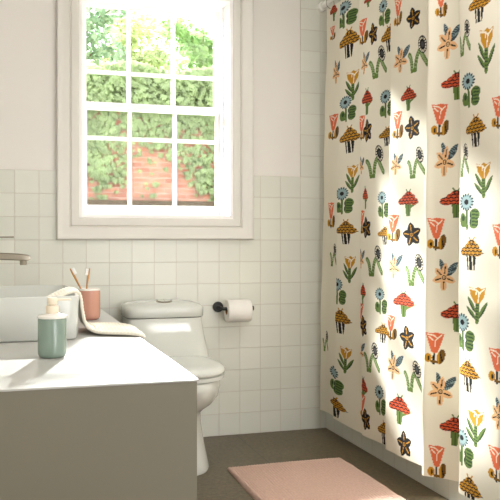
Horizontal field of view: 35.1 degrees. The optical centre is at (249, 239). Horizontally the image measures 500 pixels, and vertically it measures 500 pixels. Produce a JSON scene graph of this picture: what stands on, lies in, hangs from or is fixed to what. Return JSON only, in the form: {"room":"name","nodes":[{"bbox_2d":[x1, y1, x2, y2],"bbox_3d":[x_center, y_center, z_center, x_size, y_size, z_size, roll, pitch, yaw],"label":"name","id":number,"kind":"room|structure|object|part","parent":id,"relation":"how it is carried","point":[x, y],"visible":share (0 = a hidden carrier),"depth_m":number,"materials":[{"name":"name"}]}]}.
{"room":"bathroom","nodes":[
{"label":"bathroom","id":0,"kind":"room"},
{"bbox_2d":[0,0,340,436],"bbox_3d":[-0.176,-0.275,4.154,2.920,2.650,0.240,0,0,-17],"label":"wall","id":1,"kind":"structure","parent":0,"point":[271,361],"depth_m":4.07,"materials":[{"name":"tile"}]},
{"bbox_2d":[56,0,252,239],"bbox_3d":[-0.455,-0.671,3.925,0.984,1.339,0.033,0,0,-17],"label":"trim","id":2,"kind":"structure","parent":1,"relation":"attached to","point":[69,226],"depth_m":3.88,"materials":[{"name":"paint"}]},
{"bbox_2d":[79,0,232,218],"bbox_3d":[-0.493,-0.671,4.047,0.772,1.127,0.247,0,0,-17],"label":"window","id":3,"kind":"structure","parent":1,"relation":"in","point":[221,11],"depth_m":4.09,"materials":[{"name":"paint"}]},
{"bbox_3d":[-0.520,-0.944,4.134,0.740,0.551,0.034,0,0,-17],"label":"sash","id":4,"kind":"part","parent":3,"relation":"part of","materials":[{"name":"paint"}]},
{"bbox_3d":[-0.509,-0.412,4.098,0.740,0.576,0.035,0,0,-17],"label":"sash","id":5,"kind":"part","parent":3,"relation":"part of","materials":[{"name":"paint"}]},
{"bbox_2d":[213,302,253,311],"bbox_3d":[-0.084,0.341,4.008,0.193,0.054,0.092,0,0,-17],"label":"paper holder","id":6,"kind":"object","parent":1,"relation":"attached to","point":[217,306],"visible":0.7,"depth_m":4.02,"materials":[{"name":"black metal"}]},
{"bbox_3d":[-0.079,0.343,4.005,0.164,0.021,0.077,0,0,-17],"label":"arm","id":7,"kind":"part","parent":6,"relation":"part of","materials":[{"name":"black metal"}]},
{"bbox_2d":[224,299,252,321],"bbox_3d":[-0.060,0.355,3.980,0.121,0.112,0.112,0,0,-17],"label":"toilet paper roll","id":8,"kind":"object","parent":6,"relation":"on","point":[238,310],"visible":1,"depth_m":3.94,"materials":[{"name":"paper"}]},
{"bbox_2d":[317,0,334,11],"bbox_3d":[0.648,-1.236,3.325,0.052,0.052,1.829,0,0,-17],"label":"curtain rod","id":9,"kind":"object","parent":1,"relation":"attached to","point":[321,7],"visible":0.95,"depth_m":4.15,"materials":[{"name":"white metal"}]},
{"bbox_2d":[320,0,499,499],"bbox_3d":[0.661,-0.158,3.161,0.139,2.084,1.977,0,0,-17],"label":"shower curtain","id":10,"kind":"object","parent":9,"relation":"hanging from","point":[410,289],"visible":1,"depth_m":3.15,"materials":[{"name":"fabric"}]},
{"bbox_2d":[197,428,447,499],"bbox_3d":[0.622,1.075,1.574,2.920,0.150,5.640,0,0,-17],"label":"floor","id":11,"kind":"structure","parent":0,"point":[223,452],"depth_m":3.65,"materials":[{"name":"stone"}]},
{"bbox_2d":[0,381,196,499],"bbox_3d":[-0.767,0.662,2.729,0.734,0.676,2.126,0,0,-17],"label":"vanity cabinet","id":12,"kind":"object","parent":11,"relation":"on","point":[122,442],"visible":0.52,"depth_m":1.75,"materials":[{"name":"grey wood"}]},
{"bbox_2d":[0,308,198,391],"bbox_3d":[-0.774,0.322,2.725,0.718,0.004,2.129,0,0,-17],"label":"countertop","id":13,"kind":"structure","parent":12,"relation":"on","point":[91,359],"depth_m":2.03,"materials":[{"name":"white stone"}]},
{"bbox_2d":[0,285,78,342],"bbox_3d":[-0.860,0.249,2.770,0.465,0.140,0.670,0,0,-17],"label":"vessel basin","id":14,"kind":"object","parent":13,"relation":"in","point":[20,306],"visible":0.77,"depth_m":2.48,"materials":[{"name":"white ceramic"}]},
{"bbox_2d":[46,287,145,338],"bbox_3d":[-0.580,0.246,2.725,0.395,0.161,0.350,0,0,-17],"label":"hand towel","id":15,"kind":"object","parent":14,"relation":"on","point":[109,328],"visible":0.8,"depth_m":2.68,"materials":[{"name":"fabric"}]},
{"bbox_2d":[37,297,70,358],"bbox_3d":[-0.541,0.238,2.160,0.079,0.162,0.079,0,0,22],"label":"soap dispenser","id":16,"kind":"object","parent":13,"relation":"on","point":[52,325],"visible":1,"depth_m":2.13,"materials":[{"name":"green ceramic"}]},
{"bbox_3d":[-0.541,0.207,2.160,0.079,0.014,0.079,0,0,-17],"label":"lid","id":17,"kind":"part","parent":16,"relation":"part of","materials":[{"name":"white plastic"}]},
{"bbox_2d":[78,288,100,319],"bbox_3d":[-0.646,0.257,3.176,0.089,0.126,0.089,0,0,-17],"label":"tumbler","id":18,"kind":"object","parent":13,"relation":"on","point":[91,296],"visible":0.76,"depth_m":3.14,"materials":[{"name":"ceramic"}]},
{"bbox_2d":[70,268,81,288],"bbox_3d":[-0.671,0.211,3.177,0.106,0.202,0.013,0,0,-19],"label":"toothbrush","id":19,"kind":"object","parent":18,"relation":"in","point":[72,270],"visible":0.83,"depth_m":3.16,"materials":[{"name":"brown wood"}]},
{"bbox_2d":[85,268,89,288],"bbox_3d":[-0.657,0.212,3.162,0.035,0.197,0.011,0,0,-22],"label":"toothbrush","id":20,"kind":"object","parent":18,"relation":"in","point":[86,273],"visible":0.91,"depth_m":3.16,"materials":[{"name":"brown wood"}]},
{"bbox_2d":[121,299,224,475],"bbox_3d":[-0.342,0.640,3.542,0.398,0.718,0.806,0,0,-17],"label":"toilet","id":21,"kind":"object","parent":11,"relation":"on","point":[174,327],"visible":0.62,"depth_m":3.66,"materials":[{"name":"white ceramic"}]},
{"bbox_3d":[-0.425,0.326,3.810,0.374,0.076,0.246,0,0,-17],"label":"tank lid","id":22,"kind":"part","parent":21,"relation":"part of","materials":[{"name":"white ceramic"}]},
{"bbox_3d":[-0.403,0.479,3.741,0.398,0.222,0.385,0,0,-17],"label":"tank","id":23,"kind":"part","parent":21,"relation":"part of","materials":[{"name":"white ceramic"}]},
{"bbox_3d":[-0.290,0.537,3.375,0.354,0.040,0.456,0,0,-17],"label":"lid","id":24,"kind":"part","parent":21,"relation":"part of","materials":[{"name":"white ceramic"}]},
{"bbox_3d":[-0.343,0.789,3.547,0.364,0.419,0.790,0,0,-17],"label":"bowl","id":25,"kind":"part","parent":21,"relation":"part of","materials":[{"name":"white ceramic"}]},
{"bbox_3d":[-0.290,0.569,3.377,0.350,0.018,0.447,0,0,-17],"label":"seat","id":26,"kind":"part","parent":21,"relation":"part of","materials":[{"name":"white ceramic"}]},
{"bbox_2d":[227,457,405,499],"bbox_3d":[0.283,0.991,3.107,0.547,0.017,0.874,0,0,-17],"label":"bath mat","id":27,"kind":"object","parent":11,"relation":"on","point":[330,478],"visible":1,"depth_m":3.22,"materials":[{"name":"pink fabric"}]},
{"bbox_2d":[326,412,471,499],"bbox_3d":[1.037,0.749,3.446,0.760,0.502,1.830,0,0,-17],"label":"bathtub","id":28,"kind":"object","parent":11,"relation":"on","point":[449,489],"visible":0.02,"depth_m":3.45,"materials":[{"name":"ceramic"}]},
{"bbox_3d":[-0.702,-0.275,1.094,0.106,2.650,5.306,0,0,-17],"label":"wall","id":29,"kind":"structure","parent":0,"visible":0},
{"bbox_2d":[0,236,29,264],"bbox_3d":[-0.958,0.030,2.739,0.378,0.115,0.064,0,0,-17],"label":"faucet","id":30,"kind":"object","parent":29,"relation":"attached to","point":[23,258],"visible":1,"depth_m":2.77,"materials":[{"name":"silver metal"}]},
{"bbox_3d":[-0.958,0.056,2.739,0.378,0.034,0.032,0,0,-17],"label":"spout","id":31,"kind":"part","parent":30,"relation":"part of","materials":[{"name":"silver metal"}]},
{"label":"outside","id":32,"kind":"structure","parent":0,"visible":0},
{"bbox_3d":[-4.616,1.500,21.674,20.000,0.200,35.860,0,0,-17],"label":"ground","id":33,"kind":"structure","parent":32,"visible":0},
{"bbox_2d":[86,7,131,65],"bbox_3d":[-3.855,-1.825,16.102,2.876,6.475,2.834,0,0,-17],"label":"tree","id":34,"kind":"object","parent":33,"relation":"on","point":[94,53],"visible":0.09,"depth_m":16.08,"materials":[{"name":"green plant"}]},
{"bbox_2d":[89,11,182,71],"bbox_3d":[-3.026,-2.307,20.436,2.462,7.458,2.841,0,0,43],"label":"tree","id":35,"kind":"object","parent":33,"relation":"on","point":[153,57],"visible":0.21,"depth_m":20.18,"materials":[{"name":"green plant"}]},
{"bbox_2d":[87,78,214,205],"bbox_3d":[-0.348,-0.440,11.271,18.000,3.680,0.740,0,0,-17],"label":"brick wall","id":36,"kind":"structure","parent":33,"relation":"on","point":[185,197],"depth_m":11.06,"materials":[{"name":"brick"}]},
{"bbox_2d":[86,59,214,200],"bbox_3d":[-1.057,-1.431,11.018,7.624,2.092,0.353,0,0,-17],"label":"ivy","id":37,"kind":"object","parent":36,"relation":"attached to","point":[99,87],"visible":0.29,"depth_m":10.91,"materials":[{"name":"green plant"}]},
{"bbox_2d":[157,15,212,71],"bbox_3d":[-1.180,-1.789,18.166,3.197,6.412,2.507,0,0,-17],"label":"tree","id":38,"kind":"object","parent":33,"relation":"on","point":[197,47],"visible":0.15,"depth_m":17.69,"materials":[{"name":"green plant"}]}
]}

